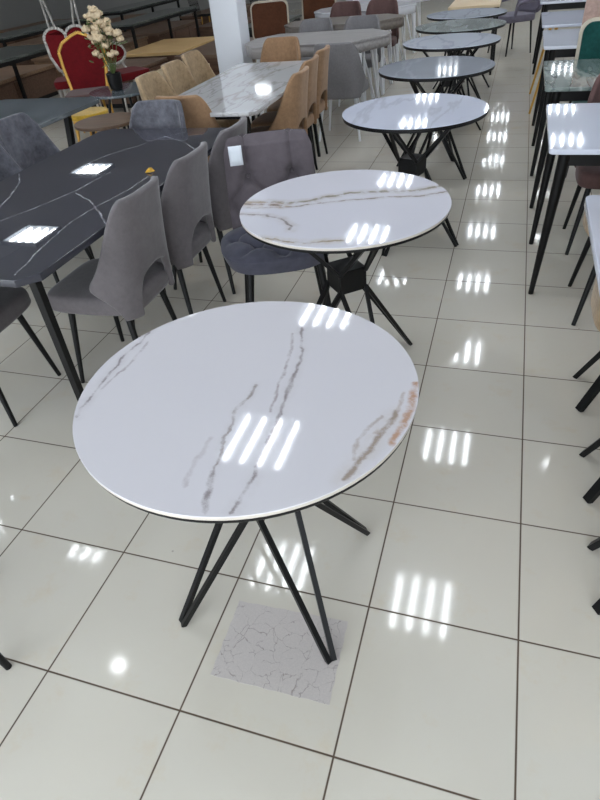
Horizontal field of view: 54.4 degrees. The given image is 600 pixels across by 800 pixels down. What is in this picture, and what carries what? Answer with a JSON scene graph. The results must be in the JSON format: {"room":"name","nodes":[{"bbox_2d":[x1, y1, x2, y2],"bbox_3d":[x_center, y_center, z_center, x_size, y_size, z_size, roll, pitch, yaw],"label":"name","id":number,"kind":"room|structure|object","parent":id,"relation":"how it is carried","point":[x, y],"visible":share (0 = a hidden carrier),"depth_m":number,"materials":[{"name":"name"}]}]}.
{"room":"store","nodes":[
{"label":"store","id":0,"kind":"room"},
{"bbox_2d":[0,0,52,29],"bbox_3d":[-12.598,-6.946,10.760,0.100,2.800,25.000,7,40,16],"label":"wall","id":1,"kind":"structure","parent":0,"point":[13,13],"depth_m":19.38,"materials":[{"name":"grey paint"}]},
{"bbox_2d":[48,0,300,19],"bbox_3d":[1.606,-13.311,16.871,22.000,2.800,0.100,7,40,16],"label":"wall","id":2,"kind":"structure","parent":0,"point":[60,9],"depth_m":19.98,"materials":[{"name":"grey paint"}]},
{"bbox_2d":[209,0,255,118],"bbox_3d":[-0.786,-4.401,5.943,0.310,2.800,0.260,7,40,16],"label":"column","id":3,"kind":"structure","parent":0,"point":[229,17],"depth_m":6.20,"materials":[{"name":"white paint"}]},
{"bbox_2d":[0,0,599,799],"bbox_3d":[-1.953,-4.489,8.557,22.000,0.100,25.000,7,40,16],"label":"floor","id":4,"kind":"structure","parent":0,"point":[468,668],"depth_m":1.89,"materials":[{"name":"tile"}]},
{"bbox_2d":[0,653,11,669],"bbox_3d":[-1.153,0.411,1.476,0.535,0.872,0.446,-22,41,-19],"label":"dining chair","id":5,"kind":"object","parent":4,"relation":"on","point":[4,662],"visible":1,"depth_m":1.66,"materials":[{"name":"grey metal"}]},
{"bbox_2d":[0,41,14,47],"bbox_3d":[-7.271,-7.340,12.458,1.400,0.420,2.100,7,40,16],"label":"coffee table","id":6,"kind":"object","parent":4,"relation":"on","point":[11,42],"visible":0.02,"depth_m":12.78,"materials":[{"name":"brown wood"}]},
{"bbox_2d":[0,44,47,98],"bbox_3d":[-3.745,-3.843,7.292,0.950,0.755,1.900,7,40,16],"label":"dining table","id":7,"kind":"object","parent":4,"relation":"on","point":[9,55],"visible":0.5,"depth_m":7.26,"materials":[{"name":"stone"}]},
{"bbox_2d":[16,59,34,65],"bbox_3d":[-5.579,-5.601,10.032,1.200,0.420,2.000,7,40,16],"label":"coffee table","id":8,"kind":"object","parent":4,"relation":"on","point":[28,62],"visible":0.04,"depth_m":10.33,"materials":[{"name":"brown wood"}]},
{"bbox_2d":[0,64,58,99],"bbox_3d":[-4.481,-4.351,8.320,1.150,0.400,2.000,7,40,16],"label":"sofa","id":9,"kind":"object","parent":4,"relation":"on","point":[38,80],"visible":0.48,"depth_m":8.44,"materials":[{"name":"brown leather"}]},
{"bbox_2d":[0,286,60,426],"bbox_3d":[-1.434,-0.336,2.458,0.446,0.872,0.535,3,39,12],"label":"dining chair","id":10,"kind":"object","parent":4,"relation":"on","point":[13,301],"visible":0.96,"depth_m":2.53,"materials":[{"name":"grey fabric"}]},
{"bbox_2d":[0,18,90,65],"bbox_3d":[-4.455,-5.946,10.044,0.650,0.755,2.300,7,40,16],"label":"dining table","id":11,"kind":"object","parent":4,"relation":"on","point":[9,36],"visible":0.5,"depth_m":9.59,"materials":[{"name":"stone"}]},
{"bbox_2d":[0,145,92,283],"bbox_3d":[-1.569,-1.047,3.374,0.535,0.872,0.445,7,40,16],"label":"dining chair","id":12,"kind":"object","parent":4,"relation":"on","point":[9,167],"visible":0.08,"depth_m":3.39,"materials":[{"name":"grey fabric"}]},
{"bbox_2d":[0,112,94,258],"bbox_3d":[-1.513,-1.333,3.727,0.535,0.872,0.445,7,40,16],"label":"dining chair","id":13,"kind":"object","parent":4,"relation":"on","point":[22,138],"visible":0.24,"depth_m":3.65,"materials":[{"name":"grey fabric"}]},
{"bbox_2d":[0,97,99,146],"bbox_3d":[-2.207,-1.498,4.125,1.040,0.759,1.860,7,40,16],"label":"dining table","id":14,"kind":"object","parent":4,"relation":"on","point":[45,112],"visible":0.59,"depth_m":4.31,"materials":[{"name":"stone"}]},
{"bbox_2d":[7,31,110,45],"bbox_3d":[-4.816,-7.194,11.940,1.200,0.420,2.000,7,40,16],"label":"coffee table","id":15,"kind":"object","parent":4,"relation":"on","point":[38,40],"visible":0.05,"depth_m":11.37,"materials":[{"name":"brown wood"}]},
{"bbox_2d":[39,0,80,91],"bbox_3d":[-3.142,-4.817,7.882,0.433,1.460,1.293,-13,39,-9],"label":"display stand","id":16,"kind":"object","parent":4,"relation":"on","point":[40,1],"visible":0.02,"depth_m":7.77,"materials":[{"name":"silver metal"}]},
{"bbox_2d":[42,24,101,106],"bbox_3d":[-2.689,-3.861,6.977,0.541,0.999,0.572,-12,39,-7],"label":"banquet chair","id":17,"kind":"object","parent":4,"relation":"on","point":[52,37],"visible":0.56,"depth_m":6.91,"materials":[{"name":"red fabric"}]},
{"bbox_2d":[57,31,118,135],"bbox_3d":[-2.344,-3.451,6.421,0.519,0.987,0.587,-9,38,-3],"label":"banquet chair","id":18,"kind":"object","parent":4,"relation":"on","point":[83,76],"visible":0.63,"depth_m":6.45,"materials":[{"name":"red fabric"}]},
{"bbox_2d":[31,36,147,76],"bbox_3d":[-3.502,-5.827,10.035,1.100,0.420,1.900,7,40,16],"label":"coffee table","id":19,"kind":"object","parent":4,"relation":"on","point":[142,41],"visible":0.23,"depth_m":9.97,"materials":[{"name":"brown wood"}]},
{"bbox_2d":[71,107,108,141],"bbox_3d":[-1.968,-2.515,5.606,0.380,0.472,0.380,7,40,16],"label":"stool","id":20,"kind":"object","parent":4,"relation":"on","point":[91,111],"visible":0.44,"depth_m":5.41,"materials":[{"name":"yellow fabric"}]},
{"bbox_2d":[74,112,130,134],"bbox_3d":[-1.684,-2.280,5.279,0.560,0.462,0.560,7,40,16],"label":"side table","id":21,"kind":"object","parent":4,"relation":"on","point":[102,122],"visible":0.62,"depth_m":5.08,"materials":[{"name":"brown wood"}]},
{"bbox_2d":[47,176,176,382],"bbox_3d":[-0.810,-0.510,2.593,0.535,0.872,0.446,7,40,16],"label":"dining chair","id":22,"kind":"object","parent":4,"relation":"on","point":[125,278],"visible":0.98,"depth_m":2.38,"materials":[{"name":"grey fabric"}]},
{"bbox_2d":[0,128,226,400],"bbox_3d":[-1.019,-0.733,2.995,0.900,0.755,1.900,7,40,16],"label":"dining table","id":23,"kind":"object","parent":4,"relation":"on","point":[56,207],"visible":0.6,"depth_m":2.62,"materials":[{"name":"black stone"}]},
{"bbox_2d":[145,167,154,172],"bbox_3d":[-0.719,-1.101,2.790,0.045,0.020,0.038,16,43,26],"label":"paper scrap","id":24,"kind":"object","parent":23,"relation":"on","point":[149,169],"visible":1,"depth_m":2.78,"materials":[{"name":"yellow paper"}]},
{"bbox_2d":[89,82,139,128],"bbox_3d":[-1.801,-3.025,6.204,0.720,0.502,0.720,7,40,16],"label":"side table","id":25,"kind":"object","parent":4,"relation":"on","point":[130,89],"visible":0.46,"depth_m":5.96,"materials":[{"name":"glass"}]},
{"bbox_2d":[81,5,127,89],"bbox_3d":[-1.954,-3.508,5.835,0.378,0.733,0.373,7,40,16],"label":"flower vase","id":26,"kind":"object","parent":25,"relation":"on","point":[114,78],"visible":1,"depth_m":5.77,"materials":[{"name":"black plant"}]},
{"bbox_2d":[106,41,149,111],"bbox_3d":[-2.118,-3.899,7.116,0.460,0.790,0.530,-33,45,-30],"label":"banquet chair","id":27,"kind":"object","parent":4,"relation":"on","point":[127,73],"visible":0.39,"depth_m":7.06,"materials":[{"name":"red fabric"}]},
{"bbox_2d":[89,13,166,32],"bbox_3d":[-4.054,-8.787,13.848,1.200,0.420,2.000,7,40,16],"label":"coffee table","id":28,"kind":"object","parent":4,"relation":"on","point":[116,19],"visible":0.16,"depth_m":14.01,"materials":[{"name":"brown wood"}]},
{"bbox_2d":[92,57,166,107],"bbox_3d":[-2.436,-4.361,8.040,0.900,0.420,1.100,7,40,16],"label":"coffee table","id":29,"kind":"object","parent":4,"relation":"on","point":[153,64],"visible":0.23,"depth_m":7.87,"materials":[{"name":"brown wood"}]},
{"bbox_2d":[92,0,181,31],"bbox_3d":[-3.401,-8.021,12.523,0.730,0.755,2.500,7,40,16],"label":"dining table","id":30,"kind":"object","parent":4,"relation":"on","point":[137,6],"visible":0.56,"depth_m":11.97,"materials":[{"name":"stone"}]},
{"bbox_2d":[100,6,199,48],"bbox_3d":[-2.474,-6.151,10.035,0.620,0.755,2.300,7,40,16],"label":"dining table","id":31,"kind":"object","parent":4,"relation":"on","point":[132,23],"visible":0.64,"depth_m":9.64,"materials":[{"name":"stone"}]},
{"bbox_2d":[112,19,201,44],"bbox_3d":[-2.780,-7.230,11.709,1.000,0.420,1.900,7,40,16],"label":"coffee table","id":32,"kind":"object","parent":4,"relation":"on","point":[158,31],"visible":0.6,"depth_m":11.40,"materials":[{"name":"brown wood"}]},
{"bbox_2d":[129,99,185,198],"bbox_3d":[-0.897,-1.338,3.651,0.445,0.872,0.535,7,40,16],"label":"dining chair","id":33,"kind":"object","parent":4,"relation":"on","point":[167,113],"visible":0.2,"depth_m":3.59,"materials":[{"name":"grey fabric"}]},
{"bbox_2d":[126,36,214,62],"bbox_3d":[-1.943,-5.269,9.095,1.030,0.450,1.450,7,40,16],"label":"dining table","id":34,"kind":"object","parent":4,"relation":"on","point":[169,48],"visible":0.34,"depth_m":8.72,"materials":[{"name":"brown wood"}]},
{"bbox_2d":[135,71,221,127],"bbox_3d":[-0.899,-2.067,4.572,0.535,0.872,0.445,7,40,16],"label":"dining chair","id":35,"kind":"object","parent":4,"relation":"on","point":[151,84],"visible":0.16,"depth_m":4.46,"materials":[{"name":"beige fabric"}]},
{"bbox_2d":[133,142,225,324],"bbox_3d":[-0.669,-0.804,2.945,0.535,0.872,0.446,7,40,16],"label":"dining chair","id":36,"kind":"object","parent":4,"relation":"on","point":[185,198],"visible":0.77,"depth_m":2.70,"materials":[{"name":"grey fabric"}]},
{"bbox_2d":[155,95,219,160],"bbox_3d":[-0.665,-1.695,4.069,0.446,0.872,0.535,7,40,16],"label":"dining chair","id":37,"kind":"object","parent":4,"relation":"on","point":[196,110],"visible":0.16,"depth_m":3.66,"materials":[{"name":"fabric"}]},
{"bbox_2d":[188,0,210,24],"bbox_3d":[-2.049,-8.182,12.461,0.474,0.858,0.431,7,40,16],"label":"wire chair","id":38,"kind":"object","parent":4,"relation":"on","point":[196,2],"visible":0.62,"depth_m":12.39,"materials":[{"name":"black metal"}]},
{"bbox_2d":[161,59,239,127],"bbox_3d":[-0.796,-2.366,4.935,0.535,0.872,0.445,7,40,16],"label":"dining chair","id":39,"kind":"object","parent":4,"relation":"on","point":[177,75],"visible":0.27,"depth_m":4.83,"materials":[{"name":"beige fabric"}]},
{"bbox_2d":[172,116,246,293],"bbox_3d":[-0.515,-1.084,3.277,0.535,0.872,0.446,7,40,16],"label":"dining chair","id":40,"kind":"object","parent":4,"relation":"on","point":[222,221],"visible":0.4,"depth_m":3.00,"materials":[{"name":"grey fabric"}]},
{"bbox_2d":[174,37,255,74],"bbox_3d":[-1.129,-4.951,8.592,0.760,0.440,1.500,7,40,16],"label":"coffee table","id":41,"kind":"object","parent":4,"relation":"on","point":[208,50],"visible":0.15,"depth_m":8.01,"materials":[{"name":"brown wood"}]},
{"bbox_2d":[180,4,250,24],"bbox_3d":[-1.830,-8.896,13.686,1.100,0.420,2.000,7,40,16],"label":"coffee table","id":42,"kind":"object","parent":4,"relation":"on","point":[205,19],"visible":0.2,"depth_m":12.99,"materials":[{"name":"brown wood"}]},
{"bbox_2d":[181,50,250,127],"bbox_3d":[-0.713,-2.667,5.304,0.535,0.872,0.445,7,40,16],"label":"dining chair","id":43,"kind":"object","parent":4,"relation":"on","point":[194,60],"visible":0.26,"depth_m":5.23,"materials":[{"name":"beige fabric"}]},
{"bbox_2d":[194,17,250,36],"bbox_3d":[-1.362,-7.133,11.394,0.900,0.420,1.250,7,40,16],"label":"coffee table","id":44,"kind":"object","parent":4,"relation":"on","point":[206,30],"visible":0.22,"depth_m":10.95,"materials":[{"name":"brown wood"}]},
{"bbox_2d":[73,301,418,664],"bbox_3d":[-0.096,0.261,1.618,0.804,0.759,0.804,-22,41,-19],"label":"round table","id":45,"kind":"object","parent":4,"relation":"on","point":[243,413],"visible":1,"depth_m":1.32,"materials":[{"name":"white stone"}]},
{"bbox_2d":[178,60,320,156],"bbox_3d":[-0.370,-2.066,4.592,0.800,0.757,1.760,7,40,16],"label":"dining table","id":46,"kind":"object","parent":4,"relation":"on","point":[244,89],"visible":0.45,"depth_m":4.24,"materials":[{"name":"white stone"}]},
{"bbox_2d":[250,0,288,62],"bbox_3d":[-0.398,-4.889,8.010,0.524,0.943,0.563,-2,38,5],"label":"dining chair","id":47,"kind":"object","parent":4,"relation":"on","point":[268,17],"visible":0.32,"depth_m":7.99,"materials":[{"name":"brown fabric"}]},
{"bbox_2d":[248,14,301,36],"bbox_3d":[-0.520,-6.783,10.839,0.700,0.420,1.600,7,40,16],"label":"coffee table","id":48,"kind":"object","parent":4,"relation":"on","point":[292,18],"visible":0.14,"depth_m":10.86,"materials":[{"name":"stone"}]},
{"bbox_2d":[221,128,330,306],"bbox_3d":[-0.118,-0.773,2.840,0.533,0.862,0.618,-8,38,-2],"label":"dining chair","id":49,"kind":"object","parent":4,"relation":"on","point":[272,157],"visible":0.54,"depth_m":2.79,"materials":[{"name":"grey fabric"}]},
{"bbox_2d":[228,145,243,165],"bbox_3d":[-0.300,-1.139,2.726,0.062,0.084,0.022,-8,38,-3],"label":"price tag","id":50,"kind":"object","parent":49,"relation":"hanging from","point":[235,152],"visible":1,"depth_m":2.73,"materials":[{"name":"paper"}]},
{"bbox_2d":[210,600,347,704],"bbox_3d":[-0.054,0.703,1.660,0.346,0.001,0.249,7,40,16],"label":"tile","id":51,"kind":"object","parent":4,"relation":"on","point":[265,647],"visible":0.96,"depth_m":1.65,"materials":[{"name":"white tile"}]},
{"bbox_2d":[257,36,300,116],"bbox_3d":[-0.201,-2.855,5.472,0.446,0.872,0.535,7,40,16],"label":"dining chair","id":52,"kind":"object","parent":4,"relation":"on","point":[274,49],"visible":0.16,"depth_m":5.42,"materials":[{"name":"fabric"}]},
{"bbox_2d":[250,66,308,134],"bbox_3d":[-0.177,-1.937,4.310,0.535,0.872,0.446,7,40,16],"label":"dining chair","id":53,"kind":"object","parent":4,"relation":"on","point":[292,111],"visible":0.53,"depth_m":4.02,"materials":[{"name":"fabric"}]},
{"bbox_2d":[251,54,318,169],"bbox_3d":[-0.100,-2.226,4.664,0.535,0.872,0.446,7,40,16],"label":"dining chair","id":54,"kind":"object","parent":4,"relation":"on","point":[266,119],"visible":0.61,"depth_m":4.54,"materials":[{"name":"fabric"}]},
{"bbox_2d":[266,45,329,161],"bbox_3d":[0.004,-2.506,5.003,0.535,0.872,0.446,7,40,16],"label":"dining chair","id":55,"kind":"object","parent":4,"relation":"on","point":[323,61],"visible":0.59,"depth_m":4.81,"materials":[{"name":"fabric"}]},
{"bbox_2d":[298,18,332,101],"bbox_3d":[0.157,-3.899,6.774,0.483,0.832,0.535,7,40,16],"label":"dining chair","id":56,"kind":"object","parent":4,"relation":"on","point":[316,24],"visible":0.23,"depth_m":6.72,"materials":[{"name":"grey fabric"}]},
{"bbox_2d":[244,28,391,114],"bbox_3d":[0.209,-3.422,6.227,1.480,0.758,0.900,7,40,16],"label":"dining table","id":57,"kind":"object","parent":4,"relation":"on","point":[371,39],"visible":0.37,"depth_m":5.89,"materials":[{"name":"grey stone"}]},
{"bbox_2d":[301,0,335,19],"bbox_3d":[0.302,-5.613,8.829,0.524,0.943,0.563,-2,38,5],"label":"dining chair","id":58,"kind":"object","parent":4,"relation":"on","point":[309,7],"visible":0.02,"depth_m":8.81,"materials":[{"name":"brown fabric"}]},
{"bbox_2d":[314,42,368,141],"bbox_3d":[0.396,-2.923,5.509,0.483,0.832,0.535,7,40,16],"label":"dining chair","id":59,"kind":"object","parent":4,"relation":"on","point":[347,79],"visible":0.63,"depth_m":5.23,"materials":[{"name":"grey fabric"}]},
{"bbox_2d":[284,13,404,94],"bbox_3d":[0.557,-4.255,7.232,1.420,0.758,0.760,7,40,16],"label":"dining table","id":60,"kind":"object","parent":4,"relation":"on","point":[388,22],"visible":0.44,"depth_m":6.92,"materials":[{"name":"beige stone"}]},
{"bbox_2d":[240,170,451,345],"bbox_3d":[0.201,-0.463,2.491,0.810,0.759,0.810,-19,40,-16],"label":"round table","id":61,"kind":"object","parent":4,"relation":"on","point":[357,212],"visible":1,"depth_m":2.23,"materials":[{"name":"white stone"}]},
{"bbox_2d":[330,1,361,16],"bbox_3d":[0.574,-4.706,7.705,0.483,0.872,0.535,7,40,16],"label":"dining chair","id":62,"kind":"object","parent":4,"relation":"on","point":[345,8],"visible":0.23,"depth_m":7.65,"materials":[{"name":"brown fabric"}]},
{"bbox_2d":[338,15,380,106],"bbox_3d":[0.671,-3.834,6.622,0.483,0.832,0.535,7,40,16],"label":"dining chair","id":63,"kind":"object","parent":4,"relation":"on","point":[362,21],"visible":0.31,"depth_m":6.57,"materials":[{"name":"grey fabric"}]},
{"bbox_2d":[314,1,416,61],"bbox_3d":[0.923,-5.073,8.215,1.370,0.758,0.800,7,40,16],"label":"dining table","id":64,"kind":"object","parent":4,"relation":"on","point":[404,8],"visible":0.36,"depth_m":7.91,"materials":[{"name":"white laminate"}]},
{"bbox_2d":[365,0,398,76],"bbox_3d":[1.031,-4.649,7.570,0.483,0.872,0.535,7,40,16],"label":"dining chair","id":65,"kind":"object","parent":4,"relation":"on","point":[374,6],"visible":0.45,"depth_m":7.52,"materials":[{"name":"brown fabric"}]},
{"bbox_2d":[346,0,427,52],"bbox_3d":[1.411,-6.018,9.343,1.300,0.758,0.800,7,40,16],"label":"dining table","id":66,"kind":"object","parent":4,"relation":"on","point":[414,33],"visible":0.38,"depth_m":9.03,"materials":[{"name":"white laminate"}]},
{"bbox_2d":[342,93,488,256],"bbox_3d":[0.679,-1.350,3.547,0.816,0.759,0.816,22,46,31],"label":"round table","id":67,"kind":"object","parent":4,"relation":"on","point":[419,113],"visible":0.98,"depth_m":3.31,"materials":[{"name":"white stone"}]},
{"bbox_2d":[378,56,494,179],"bbox_3d":[1.021,-2.134,4.491,0.830,0.759,0.830,-34,46,-31],"label":"round table","id":68,"kind":"object","parent":4,"relation":"on","point":[437,68],"visible":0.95,"depth_m":4.25,"materials":[{"name":"grey stone"}]},
{"bbox_2d":[403,33,500,140],"bbox_3d":[1.359,-2.861,5.364,0.836,0.759,0.836,1,39,9],"label":"round table","id":69,"kind":"object","parent":4,"relation":"on","point":[451,42],"visible":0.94,"depth_m":5.08,"materials":[{"name":"white stone"}]},
{"bbox_2d":[415,18,505,98],"bbox_3d":[1.634,-3.457,6.078,0.880,0.759,0.880,-15,39,-11],"label":"round table","id":70,"kind":"object","parent":4,"relation":"on","point":[474,25],"visible":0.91,"depth_m":5.83,"materials":[{"name":"grey stone"}]},
{"bbox_2d":[427,8,506,93],"bbox_3d":[1.892,-4.028,6.765,0.870,0.759,0.870,7,40,16],"label":"round table","id":71,"kind":"object","parent":4,"relation":"on","point":[469,13],"visible":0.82,"depth_m":6.49,"materials":[{"name":"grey stone"}]},
{"bbox_2d":[447,0,501,74],"bbox_3d":[2.249,-4.712,7.578,0.600,0.756,0.900,7,40,16],"label":"dining table","id":72,"kind":"object","parent":4,"relation":"on","point":[457,4],"visible":0.62,"depth_m":7.19,"materials":[{"name":"beige wood"}]},
{"bbox_2d":[487,0,541,56],"bbox_3d":[3.052,-5.420,8.268,0.549,0.873,0.568,-15,39,-11],"label":"armchair","id":73,"kind":"object","parent":4,"relation":"on","point":[527,6],"visible":0.8,"depth_m":8.11,"materials":[{"name":"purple fabric"}]},
{"bbox_2d":[531,28,579,145],"bbox_3d":[2.753,-2.599,4.841,1.500,0.756,0.850,7,40,16],"label":"dining table","id":74,"kind":"object","parent":4,"relation":"on","point":[562,42],"visible":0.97,"depth_m":4.78,"materials":[{"name":"white stone"}]},
{"bbox_2d":[528,10,583,113],"bbox_3d":[3.106,-3.337,5.726,1.519,0.757,0.960,7,40,16],"label":"dining table","id":75,"kind":"object","parent":4,"relation":"on","point":[573,18],"visible":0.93,"depth_m":5.67,"materials":[{"name":"white stone"}]},
{"bbox_2d":[532,0,585,73],"bbox_3d":[3.648,-4.471,7.083,1.500,0.756,0.900,7,40,16],"label":"dining table","id":76,"kind":"object","parent":4,"relation":"on","point":[547,5],"visible":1,"depth_m":6.77,"materials":[{"name":"white laminate"}]},
{"bbox_2d":[528,103,599,294],"bbox_3d":[1.965,-0.964,2.883,1.510,0.756,0.830,7,40,16],"label":"dining table","id":77,"kind":"object","parent":4,"relation":"on","point":[573,129],"visible":1,"depth_m":2.79,"materials":[{"name":"white stone"}]},
{"bbox_2d":[529,59,599,207],"bbox_3d":[2.327,-1.721,3.789,1.510,0.756,0.860,7,40,16],"label":"dining table","id":78,"kind":"object","parent":4,"relation":"on","point":[564,80],"visible":0.99,"depth_m":3.72,"materials":[{"name":"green stone"}]},
{"bbox_2d":[562,74,599,254],"bbox_3d":[1.769,-1.295,3.235,0.483,0.872,0.535,7,40,16],"label":"dining chair","id":79,"kind":"object","parent":4,"relation":"on","point":[587,177],"visible":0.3,"depth_m":3.20,"materials":[{"name":"brown fabric"}]},
{"bbox_2d":[568,211,595,325],"bbox_3d":[1.541,-0.777,2.611,0.497,0.872,0.525,7,40,16],"label":"dining chair","id":80,"kind":"object","parent":4,"relation":"on","point":[587,245],"visible":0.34,"depth_m":2.77,"materials":[{"name":"black metal"}]},
{"bbox_2d":[566,17,599,175],"bbox_3d":[2.219,-2.169,4.211,0.504,0.953,0.565,7,40,16],"label":"dining chair","id":81,"kind":"object","parent":4,"relation":"on","point":[588,45],"visible":0.31,"depth_m":4.21,"materials":[{"name":"green fabric"}]},
{"bbox_2d":[569,0,599,102],"bbox_3d":[2.397,-2.568,4.538,0.544,1.143,0.603,7,40,16],"label":"dining chair","id":82,"kind":"object","parent":4,"relation":"on","point":[592,7],"visible":0.02,"depth_m":4.14,"materials":[{"name":"pink fabric"}]},
{"bbox_2d":[572,277,599,411],"bbox_3d":[1.294,-0.345,2.101,0.530,0.875,0.443,7,40,16],"label":"dining chair","id":83,"kind":"object","parent":4,"relation":"on","point":[593,391],"visible":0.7,"depth_m":2.28,"materials":[{"name":"beige fabric"}]},
{"bbox_2d":[579,438,599,503],"bbox_3d":[1.151,-0.045,1.742,0.530,0.875,0.443,7,40,16],"label":"dining chair","id":84,"kind":"object","parent":4,"relation":"on","point":[593,493],"visible":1,"depth_m":1.97,"materials":[{"name":"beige metal"}]},
{"bbox_2d":[584,195,599,294],"bbox_3d":[1.680,-0.125,1.865,1.520,0.761,0.760,7,40,16],"label":"dining table","id":85,"kind":"object","parent":4,"relation":"on","point":[592,202],"visible":1,"depth_m":1.92,"materials":[{"name":"white stone"}]},
{"bbox_2d":[587,537,599,614],"bbox_3d":[1.026,0.216,1.430,0.530,0.875,0.443,7,40,16],"label":"dining chair","id":86,"kind":"object","parent":4,"relation":"on","point":[595,544],"visible":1,"depth_m":1.79,"materials":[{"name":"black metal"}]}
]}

